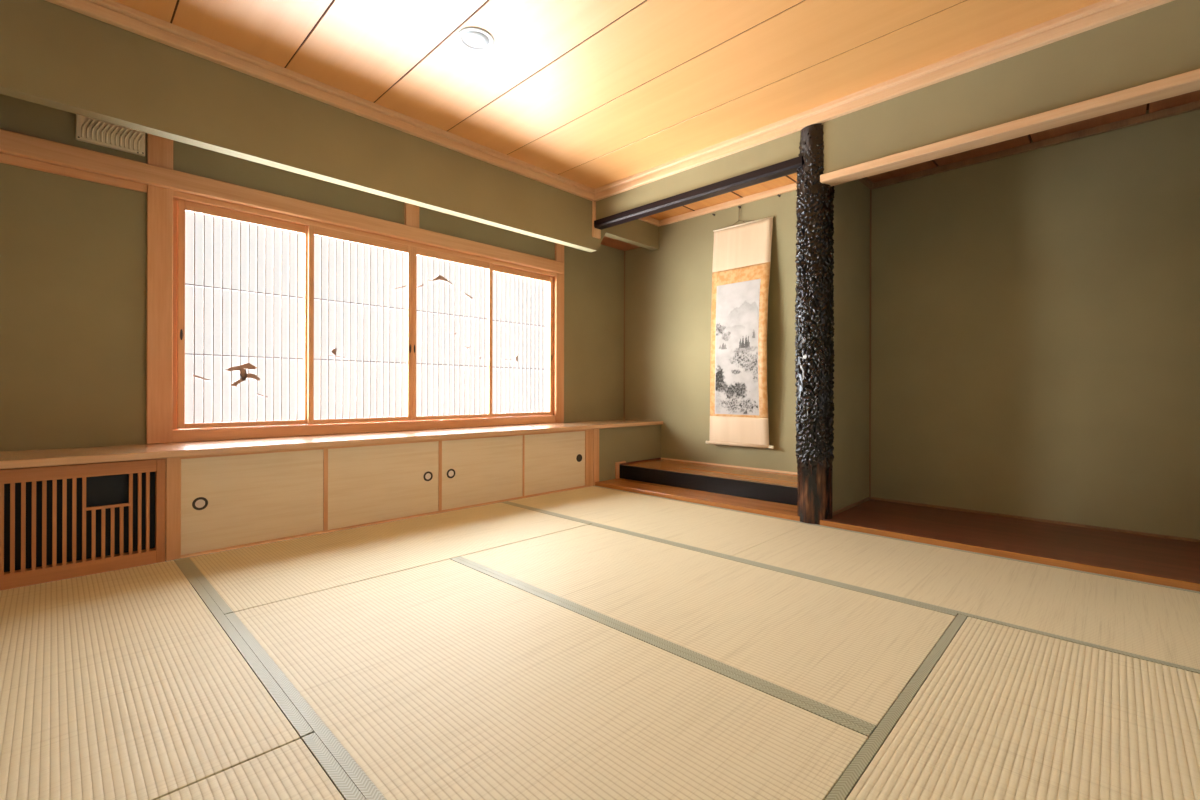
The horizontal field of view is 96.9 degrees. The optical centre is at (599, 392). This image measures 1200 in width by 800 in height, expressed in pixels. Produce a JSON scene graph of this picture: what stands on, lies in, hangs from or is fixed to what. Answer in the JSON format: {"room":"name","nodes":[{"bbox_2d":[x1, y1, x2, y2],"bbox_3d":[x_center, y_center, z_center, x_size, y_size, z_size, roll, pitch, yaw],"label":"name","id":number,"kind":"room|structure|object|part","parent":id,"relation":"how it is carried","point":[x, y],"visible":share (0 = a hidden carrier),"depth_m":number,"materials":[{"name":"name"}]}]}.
{"room":"traditional dwelling","nodes":[
{"label":"traditional dwelling","id":0,"kind":"room"},
{"bbox_2d":[0,94,623,451],"bbox_3d":[-1.378,-0.464,3.912,0.170,2.520,4.810,0,0,44],"label":"wall","id":1,"kind":"structure","parent":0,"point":[73,251],"depth_m":2.79,"materials":[{"name":"green paint"}]},
{"bbox_2d":[76,114,144,155],"bbox_3d":[-2.482,-1.349,2.703,0.027,0.215,0.260,0,0,44],"label":"vent cover","id":2,"kind":"object","parent":1,"relation":"attached to","point":[89,130],"visible":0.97,"depth_m":2.69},
{"bbox_2d":[177,199,307,428],"bbox_3d":[-2.090,-0.427,3.164,0.028,1.263,0.668,0,0,44],"label":"screen","id":3,"kind":"object","parent":1,"relation":"on","point":[242,278],"visible":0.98,"depth_m":3.13,"materials":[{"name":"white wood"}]},
{"bbox_3d":[-2.089,-1.032,3.164,0.025,0.052,0.606,0,0,44],"label":"rail","id":4,"kind":"part","parent":3,"relation":"part of","materials":[{"name":"brown wood"}]},
{"bbox_3d":[-2.093,0.190,3.164,0.025,0.030,0.606,0,0,44],"label":"rail","id":5,"kind":"part","parent":3,"relation":"part of","materials":[{"name":"brown wood"}]},
{"bbox_2d":[307,225,412,424],"bbox_3d":[-1.609,-0.425,3.616,0.028,1.263,0.690,0,0,44],"label":"screen","id":6,"kind":"object","parent":1,"relation":"on","point":[359,305],"visible":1,"depth_m":3.60,"materials":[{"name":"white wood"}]},
{"bbox_3d":[-1.608,-1.031,3.617,0.025,0.052,0.628,0,0,44],"label":"rail","id":7,"kind":"part","parent":6,"relation":"part of","materials":[{"name":"brown wood"}]},
{"bbox_3d":[-1.611,0.191,3.617,0.025,0.030,0.628,0,0,44],"label":"rail","id":8,"kind":"part","parent":6,"relation":"part of","materials":[{"name":"brown wood"}]},
{"bbox_2d":[412,247,492,420],"bbox_3d":[-1.128,-0.424,4.112,0.028,1.263,0.690,0,0,44],"label":"screen","id":9,"kind":"object","parent":1,"relation":"on","point":[452,295],"visible":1,"depth_m":4.10,"materials":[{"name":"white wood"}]},
{"bbox_3d":[-1.130,0.193,4.112,0.025,0.030,0.628,0,0,44],"label":"rail","id":10,"kind":"part","parent":9,"relation":"part of","materials":[{"name":"brown wood"}]},
{"bbox_3d":[-1.126,-1.029,4.112,0.025,0.052,0.628,0,0,44],"label":"rail","id":11,"kind":"part","parent":9,"relation":"part of","materials":[{"name":"brown wood"}]},
{"bbox_2d":[492,264,552,416],"bbox_3d":[-0.679,-0.422,4.616,0.028,1.263,0.690,0,0,44],"label":"screen","id":12,"kind":"object","parent":1,"relation":"on","point":[522,360],"visible":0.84,"depth_m":4.63,"materials":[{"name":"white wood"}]},
{"bbox_3d":[-0.682,0.194,4.617,0.025,0.030,0.628,0,0,44],"label":"rail","id":13,"kind":"part","parent":12,"relation":"part of","materials":[{"name":"brown wood"}]},
{"bbox_3d":[-0.678,-1.028,4.617,0.025,0.052,0.628,0,0,44],"label":"rail","id":14,"kind":"part","parent":12,"relation":"part of","materials":[{"name":"brown wood"}]},
{"bbox_2d":[0,0,658,251],"bbox_3d":[-1.090,-1.476,3.566,0.080,0.495,4.710,0,0,44],"label":"beam","id":15,"kind":"structure","parent":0,"point":[52,55],"depth_m":2.77,"materials":[{"name":"green paint"}]},
{"bbox_2d":[45,0,595,201],"bbox_3d":[-1.356,-1.683,3.197,0.052,0.083,3.810,0,0,44],"label":"trim","id":16,"kind":"structure","parent":15,"relation":"attached to","point":[111,12],"depth_m":2.88,"materials":[{"name":"brown wood"}]},
{"bbox_2d":[0,482,796,590],"bbox_3d":[0.136,0.888,2.368,4.460,0.065,4.910,0,0,44],"label":"floor","id":17,"kind":"structure","parent":0,"point":[647,482],"depth_m":3.24,"materials":[{"name":"beige wicker"}]},
{"bbox_2d":[0,559,313,799],"bbox_3d":[-1.678,0.822,1.540,1.844,0.055,0.985,0,0,44],"label":"mat","id":18,"kind":"object","parent":17,"relation":"on","point":[133,683],"visible":0.99,"depth_m":1.41,"materials":[{"name":"wicker"}]},
{"bbox_2d":[157,732,365,799],"bbox_3d":[-0.324,0.826,0.225,1.919,0.055,0.985,0,0,44],"label":"mat","id":19,"kind":"object","parent":17,"relation":"on","point":[304,769],"visible":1,"depth_m":1.09,"materials":[{"name":"wicker"}]},
{"bbox_2d":[165,429,598,560],"bbox_3d":[-1.190,0.553,3.704,0.474,0.487,2.914,0,0,44],"label":"base cabinet","id":20,"kind":"object","parent":17,"relation":"on","point":[221,502],"visible":0.99,"depth_m":3.11,"materials":[{"name":"brown wood"}]},
{"bbox_2d":[0,458,165,589],"bbox_3d":[-2.380,0.552,2.178,0.054,0.482,0.930,0,0,44],"label":"grille","id":21,"kind":"object","parent":20,"relation":"attached to","point":[59,522],"visible":0.99,"depth_m":2.30,"materials":[{"name":"brown wood"}]},
{"bbox_3d":[-2.378,0.763,2.180,0.054,0.060,0.857,0,0,44],"label":"frame rail","id":22,"kind":"part","parent":21,"relation":"part of","materials":[{"name":"brown wood"}]},
{"bbox_3d":[-2.377,0.340,2.180,0.054,0.057,0.857,0,0,44],"label":"frame rail","id":23,"kind":"part","parent":21,"relation":"part of","materials":[{"name":"brown wood"}]},
{"bbox_3d":[-2.184,0.508,2.361,0.019,0.012,0.150,0,0,44],"label":"lattice rail","id":24,"kind":"part","parent":21,"relation":"part of","materials":[{"name":"brown wood"}]},
{"bbox_3d":[-2.039,0.550,2.537,0.062,0.487,0.056,0,0,44],"label":"post","id":25,"kind":"part","parent":20,"relation":"part of","materials":[{"name":"brown wood"}]},
{"bbox_3d":[-1.950,0.544,2.594,0.005,0.063,0.063,0,0,44],"label":"finger pull","id":26,"kind":"part","parent":20,"relation":"part of","materials":[{"name":"black metal"}]},
{"bbox_3d":[-1.789,0.551,2.777,0.018,0.460,0.638,0,0,44],"label":"door","id":27,"kind":"part","parent":20,"relation":"part of","materials":[{"name":"wood"}]},
{"bbox_2d":[0,419,662,468],"bbox_3d":[-1.206,0.293,3.673,0.512,0.032,4.710,0,0,44],"label":"window ledge","id":28,"kind":"object","parent":20,"relation":"on","point":[80,455],"visible":1,"depth_m":2.85,"materials":[{"name":"wood"}]},
{"bbox_3d":[-1.080,0.316,3.527,0.058,0.013,2.700,0,0,44],"label":"rail","id":29,"kind":"part","parent":20,"relation":"part of","materials":[{"name":"brown wood"}]},
{"bbox_3d":[-1.310,0.552,3.267,0.018,0.460,0.687,0,0,44],"label":"door","id":30,"kind":"part","parent":20,"relation":"part of","materials":[{"name":"wood"}]},
{"bbox_3d":[-1.081,0.790,3.526,0.059,0.014,2.700,0,0,44],"label":"rail","id":31,"kind":"part","parent":20,"relation":"part of","materials":[{"name":"brown wood"}]},
{"bbox_3d":[-1.115,0.547,3.451,0.005,0.063,0.063,0,0,44],"label":"finger pull","id":32,"kind":"part","parent":20,"relation":"part of","materials":[{"name":"metal"}]},
{"bbox_3d":[-0.999,0.547,3.571,0.005,0.063,0.063,0,0,44],"label":"finger pull","id":33,"kind":"part","parent":20,"relation":"part of","materials":[{"name":"metal"}]},
{"bbox_3d":[-0.822,0.554,3.769,0.018,0.460,0.670,0,0,44],"label":"door","id":34,"kind":"part","parent":20,"relation":"part of","materials":[{"name":"wood"}]},
{"bbox_3d":[-0.357,0.555,4.256,0.018,0.460,0.646,0,0,44],"label":"door","id":35,"kind":"part","parent":20,"relation":"part of","materials":[{"name":"wood"}]},
{"bbox_3d":[-0.172,0.549,4.431,0.005,0.063,0.063,0,0,44],"label":"finger pull","id":36,"kind":"part","parent":20,"relation":"part of","materials":[{"name":"black metal"}]},
{"bbox_3d":[-0.108,0.556,4.525,0.061,0.487,0.087,0,0,44],"label":"post","id":37,"kind":"part","parent":20,"relation":"part of","materials":[{"name":"brown wood"}]},
{"bbox_3d":[-0.051,0.556,4.582,0.064,0.487,0.069,0,0,44],"label":"post","id":38,"kind":"part","parent":20,"relation":"part of","materials":[{"name":"brown wood"}]},
{"bbox_2d":[182,502,590,614],"bbox_3d":[-1.024,0.824,2.888,0.904,0.055,1.860,0,0,44],"label":"mat","id":39,"kind":"object","parent":17,"relation":"on","point":[240,579],"visible":0.95,"depth_m":2.63,"materials":[{"name":"wicker"}]},
{"bbox_2d":[225,558,871,799],"bbox_3d":[-0.349,0.826,1.581,1.874,0.055,0.924,0,0,44],"label":"mat","id":40,"kind":"object","parent":17,"relation":"on","point":[453,678],"visible":0.98,"depth_m":1.36,"materials":[{"name":"wicker"}]},
{"bbox_2d":[504,486,807,556],"bbox_3d":[0.291,0.828,3.567,1.849,0.055,0.945,0,0,44],"label":"mat","id":41,"kind":"object","parent":17,"relation":"on","point":[712,529],"visible":0.91,"depth_m":3.37,"materials":[{"name":"wicker"}]},
{"bbox_2d":[595,478,799,520],"bbox_3d":[0.708,0.812,4.032,1.800,0.080,0.305,0,0,44],"label":"wooden floorboards","id":42,"kind":"object","parent":17,"relation":"on","point":[774,509],"visible":0.5,"depth_m":3.90,"materials":[{"name":"brown wood"}]},
{"bbox_2d":[455,524,956,732],"bbox_3d":[0.299,0.828,2.248,1.874,0.055,0.936,0,0,44],"label":"mat","id":43,"kind":"object","parent":17,"relation":"on","point":[845,652],"visible":0.96,"depth_m":1.94,"materials":[{"name":"wicker"}]},
{"bbox_2d":[619,459,796,504],"bbox_3d":[1.027,0.714,4.361,1.800,0.119,0.610,0,0,44],"label":"platform","id":44,"kind":"structure","parent":17,"relation":"on","point":[778,487],"depth_m":4.19,"materials":[{"name":"black paint"}]},
{"bbox_2d":[795,123,834,524],"bbox_3d":[1.342,-0.431,3.327,0.234,2.570,0.232,0,0,27],"label":"wooden pillar","id":45,"kind":"structure","parent":17,"relation":"on","point":[814,346],"depth_m":3.24,"materials":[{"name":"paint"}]},
{"bbox_2d":[730,523,1199,673],"bbox_3d":[1.645,0.832,2.252,1.924,0.055,0.945,0,0,44],"label":"mat","id":46,"kind":"object","parent":17,"relation":"on","point":[1156,623],"visible":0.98,"depth_m":2.17,"materials":[{"name":"wicker"}]},
{"bbox_2d":[820,499,1199,591],"bbox_3d":[2.317,0.816,2.893,1.865,0.082,0.918,0,0,44],"label":"wooden floorboards","id":47,"kind":"object","parent":17,"relation":"on","point":[1175,559],"depth_m":2.79,"materials":[{"name":"brown wood"}]},
{"bbox_3d":[1.999,0.795,2.566,1.865,0.042,0.007,0,0,44],"label":"sill strip","id":48,"kind":"part","parent":47,"relation":"part of","materials":[{"name":"brown wood"}]},
{"bbox_2d":[825,614,1199,799],"bbox_3d":[1.004,0.830,0.918,0.985,0.055,1.854,0,0,44],"label":"mat","id":49,"kind":"object","parent":17,"relation":"on","point":[994,711],"visible":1,"depth_m":1.26,"materials":[{"name":"wicker"}]},
{"bbox_2d":[113,0,1102,188],"bbox_3d":[-0.008,-1.745,1.874,3.990,0.050,3.990,0,0,44],"label":"ceiling","id":50,"kind":"structure","parent":0,"point":[594,94],"depth_m":2.71,"materials":[{"name":"beige wood"}]},
{"bbox_2d":[457,27,493,50],"bbox_3d":[-0.605,-1.719,2.594,0.176,0.006,0.176,0,0,44],"label":"recessed light","id":51,"kind":"object","parent":50,"relation":"in","point":[472,38],"visible":1,"depth_m":2.59,"materials":[{"name":"white plastic"}]},
{"bbox_2d":[601,236,638,250],"bbox_3d":[-1.252,-1.489,3.723,0.370,0.030,4.710,0,0,44],"label":"ceiling","id":52,"kind":"structure","parent":0,"point":[607,241],"depth_m":5.29,"materials":[{"name":"brown wood"}]},
{"bbox_2d":[589,425,660,486],"bbox_3d":[0.121,0.582,5.064,0.480,0.537,0.864,0,0,44],"label":"wall","id":53,"kind":"structure","parent":0,"point":[634,443],"depth_m":4.83,"materials":[{"name":"green paint"}]},
{"bbox_2d":[615,461,625,478],"bbox_3d":[0.184,0.698,4.776,0.012,0.145,0.130,0,0,44],"label":"trim","id":54,"kind":"structure","parent":53,"relation":"attached to","point":[617,464],"depth_m":4.74,"materials":[{"name":"brown wood"}]},
{"bbox_2d":[620,458,660,464],"bbox_3d":[0.389,0.646,4.986,0.012,0.014,0.578,0,0,44],"label":"trim","id":55,"kind":"structure","parent":53,"relation":"attached to","point":[653,458],"depth_m":4.97,"materials":[{"name":"brown wood"}]},
{"bbox_2d":[649,173,796,220],"bbox_3d":[0.964,-1.686,4.317,1.840,0.033,0.870,0,0,44],"label":"ceiling","id":56,"kind":"structure","parent":0,"point":[792,178],"depth_m":4.54,"materials":[{"name":"brown wood"}]},
{"bbox_2d":[832,180,869,515],"bbox_3d":[1.642,-0.430,3.627,0.120,2.570,0.810,0,0,44],"label":"wall","id":57,"kind":"structure","parent":0,"point":[851,221],"depth_m":3.60,"materials":[{"name":"green paint"}]},
{"bbox_2d":[594,156,801,229],"bbox_3d":[0.628,-1.435,3.964,1.830,0.058,0.104,0,0,44],"label":"trim","id":58,"kind":"structure","parent":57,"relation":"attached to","point":[787,167],"depth_m":3.79,"materials":[{"name":"black wood"}]},
{"bbox_2d":[832,497,869,514],"bbox_3d":[1.688,0.768,3.584,0.010,0.014,0.778,0,0,44],"label":"trim","id":59,"kind":"structure","parent":57,"relation":"attached to","point":[867,498],"depth_m":3.57,"materials":[{"name":"brown wood"}]},
{"bbox_2d":[858,177,872,188],"bbox_3d":[1.685,-1.491,3.560,0.030,0.038,0.790,0,0,44],"label":"trim","id":60,"kind":"structure","parent":57,"relation":"attached to","point":[865,181],"depth_m":3.75,"materials":[{"name":"brown wood"}]},
{"bbox_2d":[595,0,1173,200],"bbox_3d":[1.301,-1.675,3.236,3.810,0.083,0.052,0,0,44],"label":"trim","id":61,"kind":"structure","parent":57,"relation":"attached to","point":[1098,14],"depth_m":2.85,"materials":[{"name":"beige wood"}]},
{"bbox_2d":[820,68,1199,185],"bbox_3d":[2.034,-1.284,2.596,1.866,0.045,0.117,0,0,44],"label":"beam","id":62,"kind":"structure","parent":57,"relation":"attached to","point":[1187,82],"depth_m":2.54,"materials":[{"name":"beige wood"}]},
{"bbox_2d":[596,0,1199,219],"bbox_3d":[1.332,-1.506,3.297,3.850,0.420,0.080,0,0,44],"label":"wall","id":63,"kind":"structure","parent":0,"point":[1162,41],"depth_m":2.63,"materials":[{"name":"green paint"}]},
{"bbox_2d":[592,201,600,238],"bbox_3d":[-0.033,-1.484,4.591,0.028,0.307,0.090,0,0,44],"label":"trim","id":64,"kind":"structure","parent":63,"relation":"attached to","point":[596,233],"depth_m":4.56,"materials":[{"name":"brown wood"}]},
{"bbox_2d":[625,109,1199,539],"bbox_3d":[1.852,-0.429,4.058,4.360,2.570,0.100,0,0,44],"label":"wall","id":65,"kind":"structure","parent":0,"point":[1035,314],"depth_m":3.31,"materials":[{"name":"green paint"}]},
{"bbox_2d":[624,251,624,418],"bbox_3d":[0.254,-0.594,5.535,0.009,1.750,0.009,0,0,44],"label":"trim","id":66,"kind":"structure","parent":65,"relation":"attached to","point":[624,251],"depth_m":5.53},
{"bbox_2d":[639,216,658,225],"bbox_3d":[0.294,-1.649,4.911,0.030,0.051,0.788,0,0,44],"label":"trim","id":67,"kind":"structure","parent":65,"relation":"attached to","point":[647,219],"depth_m":5.09,"materials":[{"name":"brown wood"}]},
{"bbox_2d":[658,183,796,226],"bbox_3d":[1.221,-1.646,4.582,1.820,0.051,0.032,0,0,44],"label":"trim","id":68,"kind":"structure","parent":65,"relation":"attached to","point":[790,187],"depth_m":4.64,"materials":[{"name":"beige wood"}]},
{"bbox_2d":[660,457,796,473],"bbox_3d":[1.232,0.649,4.579,1.790,0.014,0.012,0,0,44],"label":"trim","id":69,"kind":"structure","parent":65,"relation":"attached to","point":[660,457],"depth_m":4.65,"materials":[{"name":"brown wood"}]},
{"bbox_2d":[869,190,871,496],"bbox_3d":[1.968,-0.348,3.869,0.009,2.247,0.009,0,0,44],"label":"trim","id":70,"kind":"structure","parent":65,"relation":"attached to","point":[870,190],"depth_m":3.87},
{"bbox_2d":[870,100,1199,189],"bbox_3d":[2.631,-1.488,3.213,1.870,0.038,0.030,0,0,44],"label":"trim","id":71,"kind":"structure","parent":65,"relation":"attached to","point":[1192,106],"depth_m":3.16,"materials":[{"name":"brown wood"}]},
{"bbox_2d":[870,497,1199,542],"bbox_3d":[2.631,0.771,3.220,1.870,0.014,0.012,0,0,44],"label":"trim","id":72,"kind":"structure","parent":65,"relation":"attached to","point":[874,498],"depth_m":3.17,"materials":[{"name":"brown wood"}]},
{"bbox_3d":[1.206,-1.600,4.601,0.018,0.018,0.026,0,0,44],"label":"wall hook","id":73,"kind":"object","parent":65,"relation":"attached to","visible":0},
{"bbox_2d":[705,216,773,448],"bbox_3d":[1.188,-0.567,4.541,0.630,2.056,0.108,0,0,44],"label":"scroll","id":74,"kind":"object","parent":73,"relation":"hanging from","point":[741,252],"visible":1,"depth_m":4.52,"materials":[{"name":"beige paper"}]},
{"bbox_2d":[715,279,760,414],"bbox_3d":[1.166,-0.373,4.537,0.041,1.130,0.430,0,0,-43],"label":"painting","id":75,"kind":"object","parent":74,"relation":"attached to","point":[737,302],"depth_m":4.52},
{"bbox_3d":[1.220,-1.442,4.571,0.568,0.011,0.012,0,0,44],"label":"rod","id":76,"kind":"part","parent":74,"relation":"part of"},
{"bbox_2d":[867,90,1199,182],"bbox_3d":[2.408,-1.535,2.914,1.974,0.055,0.870,0,0,44],"label":"ceiling","id":77,"kind":"structure","parent":0,"point":[1193,96],"depth_m":3.11,"materials":[{"name":"brown wood"}]}
]}

